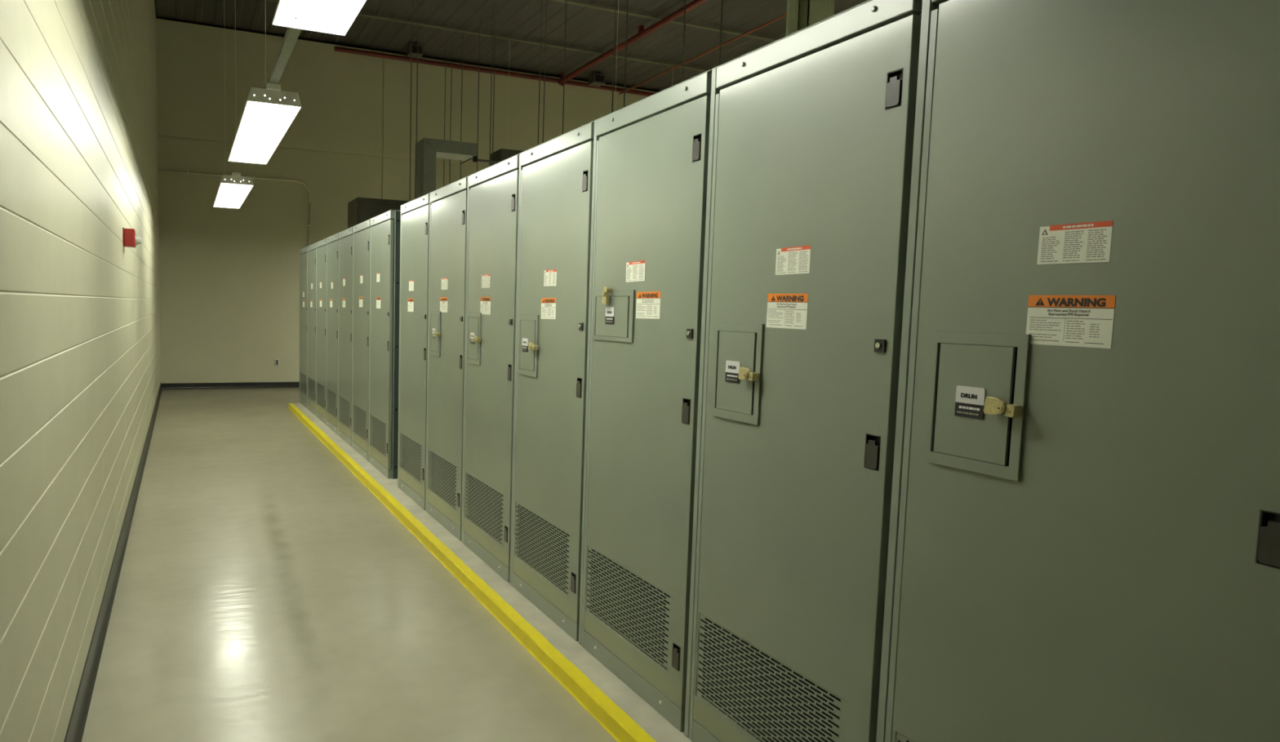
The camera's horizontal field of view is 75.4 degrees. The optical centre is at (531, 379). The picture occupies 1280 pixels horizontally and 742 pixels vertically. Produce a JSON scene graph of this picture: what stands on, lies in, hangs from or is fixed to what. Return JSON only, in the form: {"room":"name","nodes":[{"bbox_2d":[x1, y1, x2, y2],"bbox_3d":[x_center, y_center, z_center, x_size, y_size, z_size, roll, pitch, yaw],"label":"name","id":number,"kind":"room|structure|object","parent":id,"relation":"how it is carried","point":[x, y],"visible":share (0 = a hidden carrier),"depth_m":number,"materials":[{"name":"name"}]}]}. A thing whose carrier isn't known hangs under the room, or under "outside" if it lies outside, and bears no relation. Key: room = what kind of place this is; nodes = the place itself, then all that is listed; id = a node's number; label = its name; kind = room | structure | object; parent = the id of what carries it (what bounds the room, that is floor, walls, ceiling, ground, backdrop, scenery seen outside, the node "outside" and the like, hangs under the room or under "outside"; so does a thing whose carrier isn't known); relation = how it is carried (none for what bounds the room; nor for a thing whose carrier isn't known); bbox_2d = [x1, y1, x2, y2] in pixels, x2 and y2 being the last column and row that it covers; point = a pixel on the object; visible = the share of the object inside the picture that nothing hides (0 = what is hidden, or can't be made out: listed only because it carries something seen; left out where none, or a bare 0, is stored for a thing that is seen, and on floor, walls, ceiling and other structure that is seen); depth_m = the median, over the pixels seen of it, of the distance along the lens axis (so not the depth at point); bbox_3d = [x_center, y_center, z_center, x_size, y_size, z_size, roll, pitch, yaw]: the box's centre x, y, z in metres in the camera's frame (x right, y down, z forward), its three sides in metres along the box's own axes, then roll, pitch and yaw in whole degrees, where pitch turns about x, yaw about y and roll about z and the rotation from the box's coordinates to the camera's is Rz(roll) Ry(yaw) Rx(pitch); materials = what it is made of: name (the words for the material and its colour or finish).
{"room":"electrical room","nodes":[
{"label":"electrical room","id":0,"kind":"room"},
{"bbox_2d":[0,0,160,741],"bbox_3d":[-2.682,-2.105,5.067,0.200,6.318,20.149,-1,5,-23],"label":"wall","id":1,"kind":"structure","parent":0,"point":[80,340],"depth_m":2.80,"materials":[{"name":"beige brick"}]},
{"bbox_2d":[63,382,162,741],"bbox_3d":[-2.655,0.974,5.371,0.022,0.134,19.749,-1,5,-23],"label":"baseboard","id":2,"kind":"structure","parent":1,"relation":"attached to","point":[74,733],"depth_m":3.86,"materials":[{"name":"rubber"}]},
{"bbox_2d":[122,227,142,251],"bbox_3d":[-2.726,-0.949,5.601,0.112,0.156,0.132,-1,5,-23],"label":"fire alarm strobe","id":3,"kind":"object","parent":1,"relation":"attached to","point":[130,239],"visible":1,"depth_m":5.54,"materials":[{"name":"red plastic"}]},
{"bbox_2d":[81,387,617,741],"bbox_3d":[2.793,1.077,7.699,12.267,0.200,20.149,-1,5,-23],"label":"floor","id":4,"kind":"structure","parent":0,"point":[264,593],"depth_m":4.10,"materials":[{"name":"concrete"}]},
{"bbox_2d":[288,403,692,741],"bbox_3d":[0.031,1.048,5.633,1.566,0.073,15.120,-1,5,-23],"label":"pad","id":5,"kind":"object","parent":4,"relation":"on","point":[619,709],"visible":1,"depth_m":3.94,"materials":[{"name":"concrete"}]},
{"bbox_2d":[299,246,306,408],"bbox_3d":[-2.743,-0.765,12.225,1.311,2.289,0.840,-1,5,-23],"label":"tall cabinet","id":6,"kind":"object","parent":5,"relation":"on","point":[303,252],"visible":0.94,"depth_m":11.95,"materials":[{"name":"metal"}]},
{"bbox_2d":[299,371,306,395],"bbox_3d":[-3.349,0.063,12.061,0.024,0.292,0.681,-1,5,-23],"label":"vent grille","id":7,"kind":"object","parent":6,"relation":"attached to","point":[302,374],"depth_m":12.11,"materials":[{"name":"metal"}]},
{"bbox_2d":[306,243,315,415],"bbox_3d":[-2.415,-0.691,11.453,1.311,2.289,0.840,-1,5,-23],"label":"tall cabinet","id":8,"kind":"object","parent":5,"relation":"on","point":[311,250],"visible":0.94,"depth_m":11.19,"materials":[{"name":"metal"}]},
{"bbox_2d":[307,376,315,402],"bbox_3d":[-3.021,0.136,11.289,0.024,0.292,0.681,-1,5,-23],"label":"vent grille","id":9,"kind":"object","parent":8,"relation":"attached to","point":[311,380],"depth_m":11.28,"materials":[{"name":"metal"}]},
{"bbox_2d":[315,238,326,424],"bbox_3d":[-2.087,-0.618,10.681,1.311,2.289,0.840,-1,5,-23],"label":"tall cabinet","id":10,"kind":"object","parent":5,"relation":"on","point":[321,246],"visible":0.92,"depth_m":10.41,"materials":[{"name":"metal"}]},
{"bbox_2d":[316,382,324,409],"bbox_3d":[-2.692,0.210,10.517,0.024,0.292,0.681,-1,5,-23],"label":"vent grille","id":11,"kind":"object","parent":10,"relation":"attached to","point":[320,385],"depth_m":10.53,"materials":[{"name":"metal"}]},
{"bbox_2d":[325,232,338,435],"bbox_3d":[-1.758,-0.544,9.909,1.311,2.289,0.840,-1,5,-23],"label":"tall cabinet","id":12,"kind":"object","parent":5,"relation":"on","point":[332,242],"visible":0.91,"depth_m":9.63,"materials":[{"name":"metal"}]},
{"bbox_2d":[326,389,336,418],"bbox_3d":[-2.364,0.283,9.745,0.024,0.292,0.681,-1,5,-23],"label":"vent grille","id":13,"kind":"object","parent":12,"relation":"attached to","point":[331,393],"depth_m":9.77,"materials":[{"name":"metal"}]},
{"bbox_2d":[337,226,352,446],"bbox_3d":[-1.430,-0.471,9.137,1.311,2.289,0.840,-1,5,-23],"label":"tall cabinet","id":14,"kind":"object","parent":5,"relation":"on","point":[344,291],"visible":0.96,"depth_m":8.86,"materials":[{"name":"metal"}]},
{"bbox_2d":[338,395,350,429],"bbox_3d":[-2.035,0.357,8.973,0.024,0.292,0.681,-1,5,-23],"label":"vent grille","id":15,"kind":"object","parent":14,"relation":"attached to","point":[344,401],"depth_m":8.98,"materials":[{"name":"metal"}]},
{"bbox_2d":[351,218,370,461],"bbox_3d":[-1.101,-0.397,8.365,1.311,2.289,0.840,-1,5,-23],"label":"tall cabinet","id":16,"kind":"object","parent":5,"relation":"on","point":[361,232],"visible":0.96,"depth_m":8.08,"materials":[{"name":"metal"}]},
{"bbox_2d":[352,404,366,441],"bbox_3d":[-1.707,0.430,8.201,0.024,0.292,0.681,-1,5,-23],"label":"vent grille","id":17,"kind":"object","parent":16,"relation":"attached to","point":[359,412],"depth_m":8.23,"materials":[{"name":"metal"}]},
{"bbox_2d":[368,209,400,479],"bbox_3d":[-0.711,-0.310,7.448,1.311,2.289,1.157,-1,5,-23],"label":"tall cabinet","id":18,"kind":"object","parent":5,"relation":"on","point":[384,228],"visible":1,"depth_m":7.13,"materials":[{"name":"metal"}]},
{"bbox_2d":[369,414,386,457],"bbox_3d":[-1.379,0.504,7.429,0.024,0.292,0.681,-1,5,-23],"label":"vent grille","id":19,"kind":"object","parent":18,"relation":"attached to","point":[377,424],"depth_m":7.44,"materials":[{"name":"metal"}]},
{"bbox_2d":[397,192,430,510],"bbox_3d":[-0.320,-0.222,6.528,1.311,2.289,0.840,-1,5,-23],"label":"tall cabinet","id":20,"kind":"object","parent":5,"relation":"on","point":[415,214],"visible":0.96,"depth_m":6.23,"materials":[{"name":"metal"}]},
{"bbox_2d":[400,432,422,484],"bbox_3d":[-0.926,0.605,6.365,0.024,0.292,0.681,-1,5,-23],"label":"vent grille","id":21,"kind":"object","parent":20,"relation":"attached to","point":[411,447],"depth_m":6.35,"materials":[{"name":"metal"}]},
{"bbox_2d":[425,176,467,541],"bbox_3d":[0.008,-0.149,5.756,1.311,2.289,0.840,-1,5,-23],"label":"tall cabinet","id":22,"kind":"object","parent":5,"relation":"on","point":[447,203],"visible":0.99,"depth_m":5.46,"materials":[{"name":"metal"}]},
{"bbox_2d":[434,330,439,337],"bbox_3d":[-0.647,-0.308,5.580,0.034,0.038,0.073,-1,5,-23],"label":"padlock","id":23,"kind":"object","parent":22,"relation":"attached to","point":[436,334],"visible":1,"depth_m":5.55,"materials":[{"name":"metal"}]},
{"bbox_2d":[428,449,457,511],"bbox_3d":[-0.597,0.679,5.593,0.024,0.292,0.681,-1,5,-23],"label":"vent grille","id":24,"kind":"object","parent":22,"relation":"attached to","point":[442,470],"depth_m":5.58,"materials":[{"name":"metal"}]},
{"bbox_2d":[461,153,519,582],"bbox_3d":[0.337,-0.075,4.984,1.311,2.289,0.840,-1,5,-23],"label":"tall cabinet","id":25,"kind":"object","parent":5,"relation":"on","point":[492,195],"visible":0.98,"depth_m":4.68,"materials":[{"name":"metal"}]},
{"bbox_2d":[473,335,480,342],"bbox_3d":[-0.325,-0.236,4.823,0.034,0.038,0.073,-1,5,-23],"label":"padlock","id":26,"kind":"object","parent":25,"relation":"attached to","point":[476,339],"visible":1,"depth_m":4.80,"materials":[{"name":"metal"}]},
{"bbox_2d":[465,471,504,546],"bbox_3d":[-0.269,0.752,4.821,0.024,0.292,0.681,-1,5,-23],"label":"vent grille","id":27,"kind":"object","parent":25,"relation":"attached to","point":[484,500],"depth_m":4.81,"materials":[{"name":"metal"}]},
{"bbox_2d":[509,120,594,641],"bbox_3d":[0.665,-0.002,4.212,1.311,2.289,0.840,-1,5,-23],"label":"tall cabinet","id":28,"kind":"object","parent":5,"relation":"on","point":[555,186],"visible":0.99,"depth_m":3.90,"materials":[{"name":"metal"}]},
{"bbox_2d":[528,342,538,350],"bbox_3d":[0.005,-0.162,4.048,0.034,0.038,0.073,-1,5,-23],"label":"padlock","id":29,"kind":"object","parent":28,"relation":"attached to","point":[531,346],"visible":1,"depth_m":4.03,"materials":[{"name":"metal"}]},
{"bbox_2d":[515,502,571,597],"bbox_3d":[0.059,0.826,4.049,0.024,0.292,0.681,-1,5,-23],"label":"vent grille","id":30,"kind":"object","parent":28,"relation":"attached to","point":[543,546],"depth_m":4.03,"materials":[{"name":"metal"}]},
{"bbox_2d":[578,69,711,731],"bbox_3d":[0.993,0.072,3.441,1.311,2.289,0.840,-1,5,-23],"label":"tall cabinet","id":31,"kind":"object","parent":5,"relation":"on","point":[651,153],"visible":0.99,"depth_m":3.11,"materials":[{"name":"metal"}]},
{"bbox_2d":[601,286,612,305],"bbox_3d":[0.303,-0.340,3.339,0.034,0.074,0.045,-1,5,-23],"label":"padlock","id":32,"kind":"object","parent":31,"relation":"attached to","point":[605,300],"visible":1,"depth_m":3.33,"materials":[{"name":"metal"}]},
{"bbox_2d":[586,546,673,674],"bbox_3d":[0.388,0.899,3.277,0.024,0.292,0.681,-1,5,-23],"label":"vent grille","id":33,"kind":"object","parent":31,"relation":"attached to","point":[635,609],"depth_m":3.24,"materials":[{"name":"metal"}]},
{"bbox_2d":[684,0,922,741],"bbox_3d":[1.322,0.145,2.669,1.311,2.289,0.840,-1,5,-23],"label":"tall cabinet","id":34,"kind":"object","parent":5,"relation":"on","point":[811,144],"visible":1,"depth_m":2.32,"materials":[{"name":"metal"}]},
{"bbox_2d":[737,367,759,381],"bbox_3d":[0.661,-0.015,2.506,0.034,0.038,0.073,-1,5,-23],"label":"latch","id":35,"kind":"object","parent":34,"relation":"attached to","point":[744,373],"visible":1,"depth_m":2.49,"materials":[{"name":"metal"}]},
{"bbox_2d":[696,613,848,741],"bbox_3d":[0.716,0.973,2.505,0.024,0.292,0.681,-1,5,-23],"label":"vent grille","id":36,"kind":"object","parent":34,"relation":"attached to","point":[760,694],"depth_m":2.52,"materials":[{"name":"metal"}]},
{"bbox_2d":[875,0,1279,741],"bbox_3d":[1.650,0.219,1.897,1.311,2.289,0.840,-1,5,-23],"label":"tall cabinet","id":37,"kind":"object","parent":5,"relation":"on","point":[1093,243],"visible":1,"depth_m":1.59,"materials":[{"name":"metal"}]},
{"bbox_2d":[896,732,913,741],"bbox_3d":[1.045,1.047,1.733,0.024,0.292,0.681,-1,5,-23],"label":"vent grille","id":38,"kind":"object","parent":37,"relation":"attached to","point":[900,736],"depth_m":2.01,"materials":[{"name":"metal"}]},
{"bbox_2d":[983,396,1022,417],"bbox_3d":[0.991,0.059,1.729,0.034,0.038,0.073,-1,5,-23],"label":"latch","id":39,"kind":"object","parent":37,"relation":"attached to","point":[993,405],"visible":1,"depth_m":1.72,"materials":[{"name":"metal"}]},
{"bbox_2d":[785,0,835,36],"bbox_3d":[2.683,-2.241,8.222,0.550,6.318,0.172,-1,5,-23],"label":"steel column","id":40,"kind":"structure","parent":4,"relation":"on","point":[801,14],"depth_m":8.04,"materials":[{"name":"metal"}]},
{"bbox_2d":[347,197,408,228],"bbox_3d":[-2.521,-1.262,13.409,0.820,3.235,0.830,-1,5,-23],"label":"enclosure","id":41,"kind":"object","parent":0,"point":[360,210],"visible":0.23,"depth_m":12.89,"materials":[{"name":"metal"}]},
{"bbox_2d":[155,18,657,383],"bbox_3d":[-1.018,-3.040,16.567,11.867,6.318,0.200,-1,5,-23],"label":"wall","id":42,"kind":"structure","parent":0,"point":[229,277],"depth_m":14.95,"materials":[{"name":"beige paint"}]},
{"bbox_2d":[161,382,299,389],"bbox_3d":[-1.051,0.065,16.728,11.867,0.104,0.020,-1,5,-23],"label":"baseboard","id":43,"kind":"structure","parent":42,"relation":"attached to","point":[246,384],"depth_m":14.86,"materials":[{"name":"rubber"}]},
{"bbox_2d":[158,169,311,245],"bbox_3d":[-5.271,-1.888,14.736,2.576,3.525,0.040,-1,5,-23],"label":"conduit","id":44,"kind":"object","parent":42,"relation":"attached to","point":[187,172],"visible":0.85,"depth_m":14.81,"materials":[{"name":"metal"}]},
{"bbox_2d":[275,359,279,365],"bbox_3d":[-4.699,-0.310,15.146,0.080,0.120,0.011,-1,5,-23],"label":"wall outlet","id":45,"kind":"object","parent":42,"relation":"attached to","point":[277,361],"visible":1,"depth_m":15.14,"materials":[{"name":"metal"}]},
{"bbox_2d":[414,137,524,199],"bbox_3d":[-0.915,-1.639,13.167,1.865,4.107,0.500,-1,5,-23],"label":"busway","id":46,"kind":"object","parent":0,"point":[428,149],"visible":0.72,"depth_m":12.59,"materials":[{"name":"metal"}]},
{"bbox_2d":[154,0,867,92],"bbox_3d":[2.952,-5.438,7.146,12.267,0.155,20.149,-1,5,-23],"label":"ceiling","id":47,"kind":"structure","parent":0,"point":[588,28],"depth_m":14.18,"materials":[{"name":"metal"}]},
{"bbox_2d":[213,0,253,208],"bbox_3d":[-3.599,-3.978,9.795,0.330,3.554,2.460,-1,5,-23],"label":"lamp","id":48,"kind":"object","parent":47,"relation":"hanging from","point":[233,189],"visible":1,"depth_m":9.71,"materials":[{"name":"white plastic"}]},
{"bbox_2d":[264,0,301,88],"bbox_3d":[-0.886,-3.400,3.390,0.054,3.373,5.100,-1,5,-23],"label":"rail","id":49,"kind":"object","parent":47,"relation":"hanging from","point":[291,35],"visible":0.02,"depth_m":4.66,"materials":[{"name":"grey metal"}]},
{"bbox_2d":[227,82,301,164],"bbox_3d":[-2.112,-1.926,6.347,0.330,0.123,2.460,-1,5,-23],"label":"lamp","id":50,"kind":"object","parent":49,"relation":"hanging from","point":[268,113],"visible":1,"depth_m":6.03,"materials":[{"name":"white plastic"}]},
{"bbox_2d":[271,0,366,35],"bbox_3d":[-0.671,-1.604,2.960,0.330,0.123,1.890,-1,5,-23],"label":"lamp","id":51,"kind":"object","parent":49,"relation":"hanging from","point":[338,16],"visible":1,"depth_m":3.75,"materials":[{"name":"white plastic"}]},
{"bbox_2d":[408,0,413,201],"bbox_3d":[-1.818,-4.040,12.369,0.015,3.780,0.015,-1,5,-23],"label":"rod","id":52,"kind":"object","parent":47,"relation":"hanging from","point":[411,0],"visible":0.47,"depth_m":12.35,"materials":[{"name":"metal"}]},
{"bbox_2d":[406,43,423,58],"bbox_3d":[-2.139,-6.021,15.041,0.260,0.179,0.264,-1,5,-23],"label":"ceiling box","id":53,"kind":"object","parent":47,"relation":"attached to","point":[420,47],"visible":0.96,"depth_m":14.95,"materials":[{"name":"plastic"}]},
{"bbox_2d":[415,0,418,199],"bbox_3d":[-1.682,-4.009,12.048,0.015,3.780,0.015,-1,5,-23],"label":"rod","id":54,"kind":"object","parent":47,"relation":"hanging from","point":[418,0],"visible":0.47,"depth_m":12.03,"materials":[{"name":"grey metal"}]},
{"bbox_2d":[443,49,446,186],"bbox_3d":[-1.653,-4.306,15.556,0.015,3.780,0.015,-1,5,-23],"label":"rod","id":55,"kind":"object","parent":47,"relation":"hanging from","point":[446,50],"visible":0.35,"depth_m":15.48,"materials":[{"name":"grey metal"}]},
{"bbox_2d":[448,44,452,184],"bbox_3d":[-1.505,-4.273,15.207,0.015,3.780,0.015,-1,5,-23],"label":"rod","id":56,"kind":"object","parent":47,"relation":"hanging from","point":[451,44],"visible":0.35,"depth_m":15.13,"materials":[{"name":"grey metal"}]},
{"bbox_2d":[460,33,462,177],"bbox_3d":[-1.255,-4.217,14.621,0.015,3.780,0.015,-1,5,-23],"label":"rod","id":57,"kind":"object","parent":47,"relation":"hanging from","point":[462,33],"visible":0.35,"depth_m":14.54,"materials":[{"name":"grey metal"}]},
{"bbox_2d":[476,17,480,172],"bbox_3d":[-0.900,-4.138,13.786,0.015,3.780,0.015,-1,5,-23],"label":"rod","id":58,"kind":"object","parent":47,"relation":"hanging from","point":[479,17],"visible":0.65,"depth_m":13.72,"materials":[{"name":"grey metal"}]},
{"bbox_2d":[263,0,707,71],"bbox_3d":[-0.181,-6.001,14.515,11.867,0.029,0.090,-1,5,-23],"label":"joist","id":59,"kind":"object","parent":47,"relation":"attached to","point":[273,1],"visible":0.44,"depth_m":14.44,"materials":[{"name":"brown metal"}]},
{"bbox_2d":[488,4,493,166],"bbox_3d":[-0.658,-4.083,13.218,0.015,3.780,0.015,-1,5,-23],"label":"rod","id":60,"kind":"object","parent":47,"relation":"hanging from","point":[492,5],"visible":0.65,"depth_m":13.16,"materials":[{"name":"grey metal"}]},
{"bbox_2d":[492,2,496,164],"bbox_3d":[-0.608,-4.072,13.099,0.015,3.780,0.015,-1,5,-23],"label":"rod","id":61,"kind":"object","parent":47,"relation":"hanging from","point":[495,2],"visible":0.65,"depth_m":13.04,"materials":[{"name":"grey metal"}]},
{"bbox_2d":[333,46,656,96],"bbox_3d":[0.478,-6.113,16.692,8.850,0.146,0.084,-1,5,-23],"label":"pipe","id":62,"kind":"object","parent":47,"relation":"hanging from","point":[335,48],"visible":0.61,"depth_m":16.02,"materials":[{"name":"red metal"}]},
{"bbox_2d":[537,0,542,145],"bbox_3d":[0.110,-3.911,11.412,0.015,3.780,0.015,-1,5,-23],"label":"rod","id":63,"kind":"object","parent":47,"relation":"hanging from","point":[541,0],"visible":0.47,"depth_m":11.37,"materials":[{"name":"grey metal"}]},
{"bbox_2d":[542,0,546,142],"bbox_3d":[0.176,-3.897,11.256,0.015,3.780,0.015,-1,5,-23],"label":"rod","id":64,"kind":"object","parent":47,"relation":"hanging from","point":[546,0],"visible":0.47,"depth_m":11.22,"materials":[{"name":"grey metal"}]},
{"bbox_2d":[562,0,566,134],"bbox_3d":[0.426,-3.841,10.670,0.015,3.780,0.015,-1,5,-23],"label":"rod","id":65,"kind":"object","parent":47,"relation":"hanging from","point":[566,0],"visible":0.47,"depth_m":10.64,"materials":[{"name":"black metal"}]},
{"bbox_2d":[588,73,605,86],"bbox_3d":[1.329,-6.070,16.621,0.260,0.179,0.264,-1,5,-23],"label":"ceiling box","id":66,"kind":"object","parent":47,"relation":"attached to","point":[595,79],"visible":1,"depth_m":16.52,"materials":[{"name":"plastic"}]},
{"bbox_2d":[611,0,616,112],"bbox_3d":[0.952,-3.723,9.432,0.015,3.780,0.015,-1,5,-23],"label":"rod","id":67,"kind":"object","parent":47,"relation":"hanging from","point":[615,0],"visible":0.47,"depth_m":9.43,"materials":[{"name":"black metal"}]},
{"bbox_2d":[623,0,628,107],"bbox_3d":[1.061,-3.698,9.175,0.015,3.780,0.015,-1,5,-23],"label":"rod","id":68,"kind":"object","parent":47,"relation":"hanging from","point":[627,0],"visible":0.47,"depth_m":9.17,"materials":[{"name":"metal"}]},
{"bbox_2d":[557,0,708,86],"bbox_3d":[3.032,-5.504,10.883,0.104,0.245,12.549,-1,5,-23],"label":"pipe","id":69,"kind":"object","parent":47,"relation":"hanging from","point":[642,33],"visible":0.86,"depth_m":13.73,"materials":[{"name":"red metal"}]},
{"bbox_2d":[550,0,777,41],"bbox_3d":[0.611,-5.824,12.654,11.867,0.029,0.090,-1,5,-23],"label":"joist","id":70,"kind":"object","parent":47,"relation":"attached to","point":[576,3],"visible":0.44,"depth_m":13.24,"materials":[{"name":"brown metal"}]},
{"bbox_2d":[506,0,831,149],"bbox_3d":[1.821,-3.907,9.402,0.054,3.248,14.100,-1,5,-23],"label":"rods","id":71,"kind":"object","parent":47,"relation":"hanging from","point":[830,0],"visible":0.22,"depth_m":11.01,"materials":[{"name":"grey metal"}]},
{"bbox_2d":[618,13,786,94],"bbox_3d":[4.324,-5.545,11.472,0.040,0.208,12.629,-1,5,-23],"label":"pipe","id":72,"kind":"object","parent":47,"relation":"hanging from","point":[784,15],"visible":1,"depth_m":14.29,"materials":[{"name":"red metal"}]},
{"bbox_2d":[719,0,723,65],"bbox_3d":[1.759,-3.542,7.535,0.015,3.780,0.015,-1,5,-23],"label":"rod","id":73,"kind":"object","parent":47,"relation":"hanging from","point":[722,0],"visible":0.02,"depth_m":7.56,"materials":[{"name":"black metal"}]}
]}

